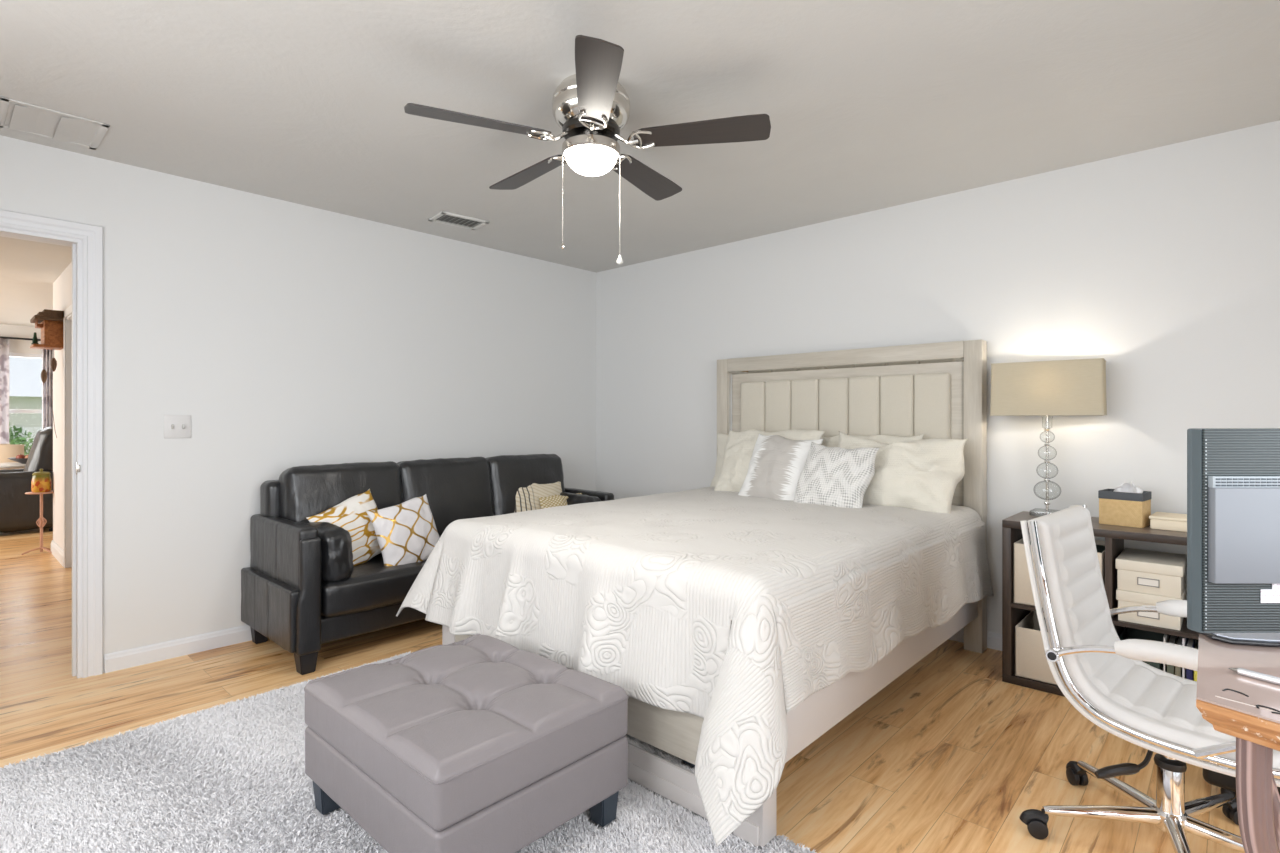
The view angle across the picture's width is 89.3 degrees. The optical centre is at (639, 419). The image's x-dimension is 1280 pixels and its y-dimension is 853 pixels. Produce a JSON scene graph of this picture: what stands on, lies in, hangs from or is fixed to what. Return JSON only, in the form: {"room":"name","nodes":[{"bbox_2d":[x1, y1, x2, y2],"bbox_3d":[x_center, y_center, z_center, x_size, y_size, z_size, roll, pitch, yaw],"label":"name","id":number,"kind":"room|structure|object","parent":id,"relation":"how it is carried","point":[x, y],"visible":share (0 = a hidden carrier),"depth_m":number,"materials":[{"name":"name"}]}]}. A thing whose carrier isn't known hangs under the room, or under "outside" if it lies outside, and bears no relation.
{"room":"bedroom","nodes":[
{"label":"bedroom","id":0,"kind":"room"},
{"bbox_2d":[0,324,41,353],"bbox_3d":[-8.184,-0.020,8.562,0.120,2.440,6.000,0,0,43],"label":"wall","id":1,"kind":"structure","parent":0,"point":[15,346],"depth_m":8.52,"materials":[{"name":"paint"}]},
{"bbox_2d":[0,336,40,340],"bbox_3d":[-8.277,-1.060,8.287,0.115,0.050,1.449,0,0,43],"label":"curtain rod","id":2,"kind":"object","parent":1,"relation":"attached to","point":[0,336],"visible":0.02,"depth_m":8.43,"materials":[{"name":"black metal"}]},
{"bbox_2d":[0,338,8,443],"bbox_3d":[-8.390,0.050,8.115,0.058,2.200,0.707,0,0,43],"label":"curtain","id":3,"kind":"object","parent":2,"relation":"hanging from","point":[4,343],"visible":0.66,"depth_m":8.36,"materials":[{"name":"white fabric"}]},
{"bbox_2d":[42,349,52,428],"bbox_3d":[-7.870,0.050,8.680,0.058,2.200,0.202,0,0,43],"label":"curtain","id":4,"kind":"object","parent":2,"relation":"hanging from","point":[47,414],"visible":0.18,"depth_m":8.64,"materials":[{"name":"white fabric"}]},
{"bbox_2d":[9,353,41,437],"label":"window","id":5,"kind":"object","parent":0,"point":[25,382],"visible":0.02,"depth_m":18.29,"materials":[{"name":"white"}]},
{"bbox_2d":[53,262,71,549],"bbox_3d":[-2.893,-0.020,5.708,3.833,2.440,3.040,0,0,43],"label":"wall","id":6,"kind":"structure","parent":0,"point":[62,286],"depth_m":5.57,"materials":[{"name":"paint"}]},
{"bbox_2d":[30,309,62,437],"bbox_3d":[-4.912,-0.372,5.369,0.360,1.044,0.188,0,0,43],"label":"cuckoo clock","id":7,"kind":"object","parent":6,"relation":"attached to","point":[50,322],"visible":0.94,"depth_m":5.30,"materials":[{"name":"orange wood"}]},
{"bbox_2d":[51,540,62,565],"bbox_3d":[-5.025,1.145,5.592,0.850,0.110,0.016,0,0,43],"label":"baseboard","id":8,"kind":"structure","parent":6,"relation":"attached to","point":[57,552],"depth_m":5.58,"materials":[{"name":"white"}]},
{"bbox_2d":[63,305,71,567],"bbox_3d":[-4.318,0.155,5.025,0.960,2.090,0.135,0,0,43],"label":"trim","id":9,"kind":"structure","parent":6,"relation":"attached to","point":[67,314],"depth_m":5.27,"materials":[{"name":"white wood"}]},
{"bbox_2d":[0,135,595,672],"bbox_3d":[-2.441,-0.020,3.281,0.117,2.440,6.000,0,0,43],"label":"wall","id":10,"kind":"structure","parent":0,"point":[288,334],"depth_m":3.57,"materials":[{"name":"paint"}]},
{"bbox_2d":[0,209,102,677],"bbox_3d":[-2.917,0.142,2.754,0.139,2.115,0.970,0,0,43],"label":"trim","id":11,"kind":"structure","parent":10,"relation":"attached to","point":[85,240],"depth_m":3.03,"materials":[{"name":"white"}]},
{"bbox_2d":[164,415,190,437],"bbox_3d":[-2.343,0.033,3.287,0.021,0.118,0.116,0,0,43],"label":"light switch","id":12,"kind":"object","parent":10,"relation":"attached to","point":[175,426],"visible":1,"depth_m":3.29,"materials":[{"name":"white plastic"}]},
{"bbox_2d":[104,625,251,672],"bbox_3d":[-1.452,1.157,4.260,0.014,0.085,3.220,0,0,43],"label":"baseboard","id":13,"kind":"structure","parent":10,"relation":"attached to","point":[115,661],"depth_m":3.28,"materials":[{"name":"white"}]},
{"bbox_2d":[0,528,1241,852],"bbox_3d":[-3.451,1.240,4.224,13.120,0.080,6.220,0,0,43],"label":"floor","id":14,"kind":"structure","parent":0,"point":[948,756],"depth_m":2.48,"materials":[{"name":"brown wood"}]},
{"bbox_2d":[0,444,23,468],"bbox_3d":[-7.836,0.750,8.039,0.560,0.900,0.500,0,0,43],"label":"tub chair","id":15,"kind":"object","parent":14,"relation":"on","point":[6,450],"visible":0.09,"depth_m":7.85,"materials":[{"name":"beige fabric"}]},
{"bbox_2d":[0,462,25,469],"bbox_3d":[-7.318,0.853,7.494,0.730,0.694,0.730,0,0,43],"label":"side table","id":16,"kind":"object","parent":14,"relation":"on","point":[5,465],"visible":0.25,"depth_m":7.37,"materials":[{"name":"white paint"}]},
{"bbox_2d":[7,457,27,463],"bbox_3d":[-7.123,0.472,7.559,0.370,0.068,0.370,0,0,43],"label":"fruit bowl","id":17,"kind":"object","parent":16,"relation":"on","point":[20,460],"visible":0.38,"depth_m":7.42,"materials":[{"name":"grey ceramic"}]},
{"bbox_2d":[0,427,52,532],"bbox_3d":[-6.778,0.637,6.930,0.719,1.126,0.941,0,0,43],"label":"leather recliner","id":18,"kind":"object","parent":14,"relation":"on","point":[19,511],"visible":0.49,"depth_m":6.82,"materials":[{"name":"black leather"}]},
{"bbox_2d":[21,491,53,554],"bbox_3d":[-5.405,0.924,5.835,0.234,0.552,0.243,0,0,43],"label":"pedestal stand","id":19,"kind":"object","parent":14,"relation":"on","point":[41,519],"visible":0.97,"depth_m":5.83,"materials":[{"name":"brown wood"}]},
{"bbox_2d":[31,469,51,492],"bbox_3d":[-5.398,0.543,5.844,0.136,0.210,0.136,0,0,43],"label":"jar","id":20,"kind":"object","parent":19,"relation":"on","point":[41,481],"visible":1,"depth_m":5.80,"materials":[{"name":"ceramic"}]},
{"bbox_2d":[0,652,816,852],"bbox_3d":[-0.754,1.194,1.469,3.080,0.012,2.115,0,0,43],"label":"shag rug","id":21,"kind":"object","parent":14,"relation":"on","point":[230,777],"visible":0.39,"depth_m":1.99,"materials":[{"name":"grey carpet"}]},
{"bbox_2d":[304,633,627,852],"bbox_3d":[-0.528,0.983,1.944,0.786,0.398,0.636,0,0,43],"label":"tufted ottoman","id":22,"kind":"object","parent":21,"relation":"on","point":[478,743],"visible":1,"depth_m":1.73,"materials":[{"name":"grey leather"}]},
{"bbox_2d":[241,454,614,674],"bbox_3d":[-1.143,0.721,4.044,0.763,0.958,2.178,0,0,43],"label":"leather sofa","id":23,"kind":"object","parent":14,"relation":"on","point":[302,589],"visible":0.52,"depth_m":3.41,"materials":[{"name":"black leather"}]},
{"bbox_2d":[278,461,402,555],"bbox_3d":[-1.670,0.535,3.672,0.285,0.582,0.658,0,0,43],"label":"cushion","id":24,"kind":"object","parent":23,"relation":"on","point":[310,490],"depth_m":3.54,"materials":[{"name":"black leather"}]},
{"bbox_2d":[306,489,380,565],"bbox_3d":[-1.545,0.610,3.499,0.172,0.450,0.478,0,0,30],"label":"throw pillow","id":25,"kind":"object","parent":23,"relation":"on","point":[350,514],"visible":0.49,"depth_m":3.47,"materials":[{"name":"white fabric"}]},
{"bbox_2d":[321,555,425,617],"bbox_3d":[-1.522,0.875,3.537,0.626,0.217,0.629,0,0,43],"label":"seat cushion","id":26,"kind":"object","parent":23,"relation":"on","point":[371,588],"depth_m":3.28,"materials":[{"name":"black leather"}]},
{"bbox_2d":[366,494,439,565],"bbox_3d":[-1.288,0.639,3.599,0.170,0.421,0.426,0,0,30],"label":"throw pillow","id":27,"kind":"object","parent":23,"relation":"on","point":[406,532],"visible":0.81,"depth_m":3.54,"materials":[{"name":"white fabric"}]},
{"bbox_2d":[397,457,493,536],"bbox_3d":[-1.244,0.534,4.138,0.283,0.584,0.658,0,0,43],"label":"cushion","id":28,"kind":"object","parent":23,"relation":"on","point":[454,489],"depth_m":4.05,"materials":[{"name":"black leather"}]},
{"bbox_2d":[486,454,564,515],"bbox_3d":[-0.817,0.534,4.600,0.282,0.583,0.655,0,0,43],"label":"cushion","id":29,"kind":"object","parent":23,"relation":"on","point":[507,473],"depth_m":4.44,"materials":[{"name":"black leather"}]},
{"bbox_2d":[514,482,561,512],"bbox_3d":[-0.714,0.579,4.542,0.150,0.326,0.478,0,0,43],"label":"throw pillow","id":30,"kind":"object","parent":23,"relation":"on","point":[527,499],"visible":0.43,"depth_m":4.46,"materials":[{"name":"beige fabric"}]},
{"bbox_2d":[538,493,581,508],"bbox_3d":[-0.533,0.641,4.543,0.386,0.236,0.127,0,0,-37],"label":"throw pillow","id":31,"kind":"object","parent":23,"relation":"on","point":[554,500],"visible":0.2,"depth_m":4.47,"materials":[{"name":"beige fabric"}]},
{"bbox_2d":[442,339,986,846],"bbox_3d":[0.461,0.393,3.152,1.670,1.615,2.192,0,0,43],"label":"upholstered bed","id":32,"kind":"object","parent":14,"relation":"on","point":[933,390],"visible":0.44,"depth_m":3.43,"materials":[{"name":"white wood"}]},
{"bbox_2d":[625,734,694,773],"bbox_3d":[-0.258,1.056,2.371,1.470,0.032,0.034,0,0,43],"label":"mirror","id":33,"kind":"object","parent":32,"relation":"on","point":[674,761],"depth_m":2.05,"materials":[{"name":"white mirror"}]},
{"bbox_3d":[0.448,0.670,3.138,1.570,0.385,2.020,0,0,43],"label":"mattress","id":34,"kind":"object","parent":32,"relation":"on","visible":0},
{"bbox_2d":[396,486,993,846],"bbox_3d":[0.370,0.758,3.054,1.937,0.664,2.311,0,0,43],"label":"quilt","id":35,"kind":"object","parent":34,"relation":"on","point":[730,610],"visible":0.98,"depth_m":2.22,"materials":[{"name":"white fabric"}]},
{"bbox_2d":[710,433,728,486],"bbox_3d":[0.735,0.287,4.120,0.663,0.406,0.153,0,0,43],"label":"sham","id":36,"kind":"object","parent":35,"relation":"on","point":[722,439],"visible":0.12,"depth_m":4.29,"materials":[{"name":"beige fabric"}]},
{"bbox_2d":[714,429,824,491],"bbox_3d":[0.756,0.270,3.895,0.680,0.428,0.261,0,0,43],"label":"sham","id":37,"kind":"object","parent":35,"relation":"on","point":[739,448],"visible":0.4,"depth_m":3.95,"materials":[{"name":"beige fabric"}]},
{"bbox_2d":[738,433,823,500],"bbox_3d":[0.780,0.284,3.666,0.244,0.412,0.441,0,0,-38],"label":"accent pillow","id":38,"kind":"object","parent":35,"relation":"on","point":[777,462],"visible":0.78,"depth_m":3.60,"materials":[{"name":"grey fabric"}]},
{"bbox_2d":[793,442,878,507],"bbox_3d":[1.006,0.302,3.353,0.406,0.365,0.223,0,0,43],"label":"accent pillow","id":39,"kind":"object","parent":35,"relation":"on","point":[830,476],"visible":0.84,"depth_m":3.29,"materials":[{"name":"grey fabric"}]},
{"bbox_2d":[838,431,966,512],"bbox_3d":[1.311,0.275,3.370,0.680,0.426,0.309,0,0,43],"label":"sham","id":40,"kind":"object","parent":35,"relation":"on","point":[925,474],"visible":0.62,"depth_m":3.24,"materials":[{"name":"beige fabric"}]},
{"bbox_2d":[821,434,923,446],"bbox_3d":[1.268,0.285,3.615,0.630,0.422,0.155,0,0,43],"label":"sham","id":41,"kind":"object","parent":34,"relation":"on","point":[833,441],"visible":0.09,"depth_m":3.58,"materials":[{"name":"beige fabric"}]},
{"bbox_2d":[1002,511,1200,696],"bbox_3d":[2.342,0.829,2.612,1.490,0.742,0.390,0,0,43],"label":"cube bookshelf","id":42,"kind":"object","parent":14,"relation":"on","point":[1013,613],"visible":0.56,"depth_m":2.89,"materials":[{"name":"brown wood"}]},
{"bbox_2d":[1015,611,1063,685],"bbox_3d":[1.938,1.050,2.960,0.326,0.225,0.345,0,0,43],"label":"fabric bin","id":43,"kind":"object","parent":42,"relation":"in","point":[1031,662],"visible":0.32,"depth_m":2.91,"materials":[{"name":"beige fabric"}]},
{"bbox_2d":[990,358,1106,515],"bbox_3d":[1.958,0.090,3.115,0.461,0.734,0.215,0,0,39],"label":"table lamp","id":44,"kind":"object","parent":42,"relation":"on","point":[1076,387],"visible":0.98,"depth_m":3.03,"materials":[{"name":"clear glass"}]},
{"bbox_2d":[1014,534,1104,607],"bbox_3d":[1.937,0.697,2.961,0.334,0.273,0.345,0,0,43],"label":"fabric bin","id":45,"kind":"object","parent":42,"relation":"on","point":[1023,594],"visible":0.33,"depth_m":2.93,"materials":[{"name":"beige fabric"}]},
{"bbox_2d":[1030,541,1104,552],"bbox_3d":[1.938,0.600,2.963,0.300,0.050,0.300,0,0,43],"label":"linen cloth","id":46,"kind":"object","parent":45,"relation":"in","point":[1100,548],"visible":0.18,"depth_m":2.92,"materials":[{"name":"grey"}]},
{"bbox_2d":[1098,481,1151,527],"bbox_3d":[2.130,0.362,2.848,0.136,0.192,0.160,0,0,-39],"label":"tissue box","id":47,"kind":"object","parent":42,"relation":"on","point":[1127,504],"visible":0.99,"depth_m":2.81,"materials":[{"name":"wicker"}]},
{"bbox_2d":[1119,627,1163,670],"bbox_3d":[2.148,1.050,2.777,0.147,0.225,0.330,0,0,43],"label":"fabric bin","id":48,"kind":"object","parent":42,"relation":"on","point":[1127,633],"visible":0.02,"depth_m":2.89,"materials":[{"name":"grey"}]},
{"bbox_2d":[1116,584,1186,630],"bbox_3d":[2.167,0.770,2.743,0.212,0.128,0.315,0,0,43],"label":"storage box","id":49,"kind":"object","parent":42,"relation":"on","point":[1125,598],"visible":0.55,"depth_m":2.64,"materials":[{"name":"beige cardboard"}]},
{"bbox_2d":[1115,548,1186,597],"bbox_3d":[2.167,0.642,2.743,0.216,0.128,0.315,0,0,43],"label":"storage box","id":50,"kind":"object","parent":49,"relation":"on","point":[1142,571],"visible":0.97,"depth_m":2.65,"materials":[{"name":"beige cardboard"}]},
{"bbox_2d":[1163,634,1168,671],"bbox_3d":[2.173,1.018,2.676,0.006,0.290,0.205,0,0,43],"label":"book","id":51,"kind":"object","parent":42,"relation":"on","point":[1166,636],"visible":0.29,"depth_m":2.61,"materials":[{"name":"white paper"}]},
{"bbox_2d":[1149,512,1186,531],"bbox_3d":[2.303,0.431,2.696,0.180,0.054,0.270,0,0,-43],"label":"box","id":52,"kind":"object","parent":42,"relation":"on","point":[1158,520],"visible":0.47,"depth_m":2.70,"materials":[{"name":"beige cardboard"}]},
{"bbox_2d":[1167,635,1176,674],"bbox_3d":[2.187,1.032,2.663,0.022,0.262,0.205,0,0,43],"label":"book","id":53,"kind":"object","parent":42,"relation":"on","point":[1172,639],"visible":0.11,"depth_m":2.60,"materials":[{"name":"grey paper"}]},
{"bbox_2d":[1175,636,1181,676],"bbox_3d":[2.204,1.036,2.647,0.018,0.255,0.205,0,0,43],"label":"book","id":54,"kind":"object","parent":42,"relation":"on","point":[1178,670],"visible":0.14,"depth_m":2.58,"materials":[{"name":"yellow paper"}]},
{"bbox_2d":[1182,637,1187,677],"bbox_3d":[2.216,1.013,2.636,0.008,0.300,0.205,0,0,43],"label":"book","id":55,"kind":"object","parent":42,"relation":"on","point":[1184,639],"visible":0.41,"depth_m":2.56,"materials":[{"name":"white paper"}]},
{"bbox_2d":[1186,638,1194,680],"bbox_3d":[2.230,1.028,2.624,0.020,0.270,0.205,0,0,43],"label":"book","id":56,"kind":"object","parent":42,"relation":"on","point":[1190,642],"visible":0.25,"depth_m":2.56,"materials":[{"name":"blue paper"}]},
{"bbox_2d":[1194,644,1197,681],"bbox_3d":[2.245,1.046,2.609,0.016,0.235,0.205,0,0,43],"label":"book","id":57,"kind":"object","parent":42,"relation":"on","point":[1196,647],"visible":0.12,"depth_m":2.54,"materials":[{"name":"yellow paper"}]},
{"bbox_2d":[1020,505,1279,852],"bbox_3d":[1.491,0.741,1.774,0.728,0.917,0.701,0,0,-42],"label":"office chair","id":58,"kind":"object","parent":14,"relation":"on","point":[1109,682],"visible":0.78,"depth_m":1.80,"materials":[{"name":"white leather"}]},
{"bbox_2d":[1196,634,1279,852],"bbox_3d":[1.342,0.827,0.845,0.969,0.758,0.546,0,0,43],"label":"writing desk","id":59,"kind":"object","parent":14,"relation":"on","point":[1247,709],"visible":0.98,"depth_m":1.03,"materials":[{"name":"brown wood"}]},
{"bbox_2d":[1187,428,1279,646],"bbox_3d":[1.359,0.233,1.319,0.560,0.432,0.181,0,0,0],"label":"computer monitor","id":60,"kind":"object","parent":59,"relation":"on","point":[1233,474],"visible":1,"depth_m":1.24,"materials":[{"name":"grey plastic"}]},
{"bbox_2d":[1228,668,1279,684],"bbox_3d":[1.086,0.443,1.100,0.012,0.014,0.134,0,0,-30],"label":"stylus pen","id":61,"kind":"object","parent":59,"relation":"on","point":[1268,678],"visible":1,"depth_m":1.12,"materials":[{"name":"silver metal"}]},
{"bbox_2d":[1203,761,1279,796],"bbox_3d":[1.991,1.093,1.990,0.200,0.213,0.380,0,0,-41],"label":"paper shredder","id":62,"kind":"object","parent":14,"relation":"on","point":[1227,783],"visible":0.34,"depth_m":2.03,"materials":[{"name":"black plastic"}]},
{"bbox_2d":[0,0,1279,326],"bbox_3d":[-3.451,-1.280,4.224,13.120,0.080,6.220,0,0,43],"label":"ceiling","id":63,"kind":"structure","parent":0,"point":[870,105],"depth_m":2.48,"materials":[{"name":"paint"}]},
{"bbox_2d":[0,96,109,149],"bbox_3d":[-2.468,-1.236,2.722,0.360,0.015,0.330,0,0,43],"label":"ceiling vent","id":64,"kind":"object","parent":63,"relation":"in","point":[15,115],"visible":1,"depth_m":2.71,"materials":[{"name":"metal"}]},
{"bbox_2d":[428,211,489,229],"bbox_3d":[-1.121,-1.233,4.017,0.310,0.017,0.210,0,0,-40],"label":"ceiling vent","id":65,"kind":"object","parent":63,"relation":"in","point":[443,217],"visible":1,"depth_m":4.01,"materials":[{"name":"white metal"}]},
{"bbox_2d":[404,35,770,264],"bbox_3d":[-0.200,-0.912,2.463,1.248,0.656,1.274,0,0,43],"label":"ceiling fan","id":66,"kind":"object","parent":63,"relation":"hanging from","point":[591,108],"visible":1,"depth_m":2.34,"materials":[{"name":"silver metal"}]},
{"bbox_2d":[729,358,963,505],"bbox_3d":[1.157,0.236,3.909,1.494,1.127,0.022,0,0,43],"label":"headboard","id":67,"kind":"object","parent":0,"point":[756,392],"depth_m":3.82,"materials":[{"name":"beige wood"}]},
{"bbox_2d":[596,120,1279,646],"bbox_3d":[-1.387,-0.020,6.469,13.120,2.440,0.120,0,0,43],"label":"wall","id":68,"kind":"structure","parent":0,"point":[1161,265],"depth_m":3.29,"materials":[{"name":"paint"}]},
{"bbox_2d":[948,627,1001,650],"bbox_3d":[1.468,1.157,3.753,5.000,0.085,0.014,0,0,43],"label":"baseboard","id":69,"kind":"structure","parent":68,"relation":"attached to","point":[994,640],"depth_m":3.40,"materials":[{"name":"white"}]},
{"label":"outside","id":70,"kind":"structure","parent":0,"visible":0},
{"bbox_3d":[-16.020,1.425,16.447,22.070,0.050,45.000,0,0,43],"label":"ground","id":71,"kind":"structure","parent":70,"visible":0},
{"bbox_2d":[9,422,33,455],"bbox_3d":[-11.722,0.693,11.605,1.510,1.414,1.530,0,0,43],"label":"tree","id":72,"kind":"object","parent":71,"relation":"on","point":[16,440],"visible":0.24,"depth_m":11.79,"materials":[{"name":"green plant"}]},
{"bbox_2d":[9,427,41,454],"bbox_3d":[-12.305,0.770,13.166,0.060,1.260,5.200,0,0,43],"label":"fence","id":73,"kind":"object","parent":71,"relation":"on","point":[27,429],"visible":0.05,"depth_m":13.08,"materials":[{"name":"white paint"}]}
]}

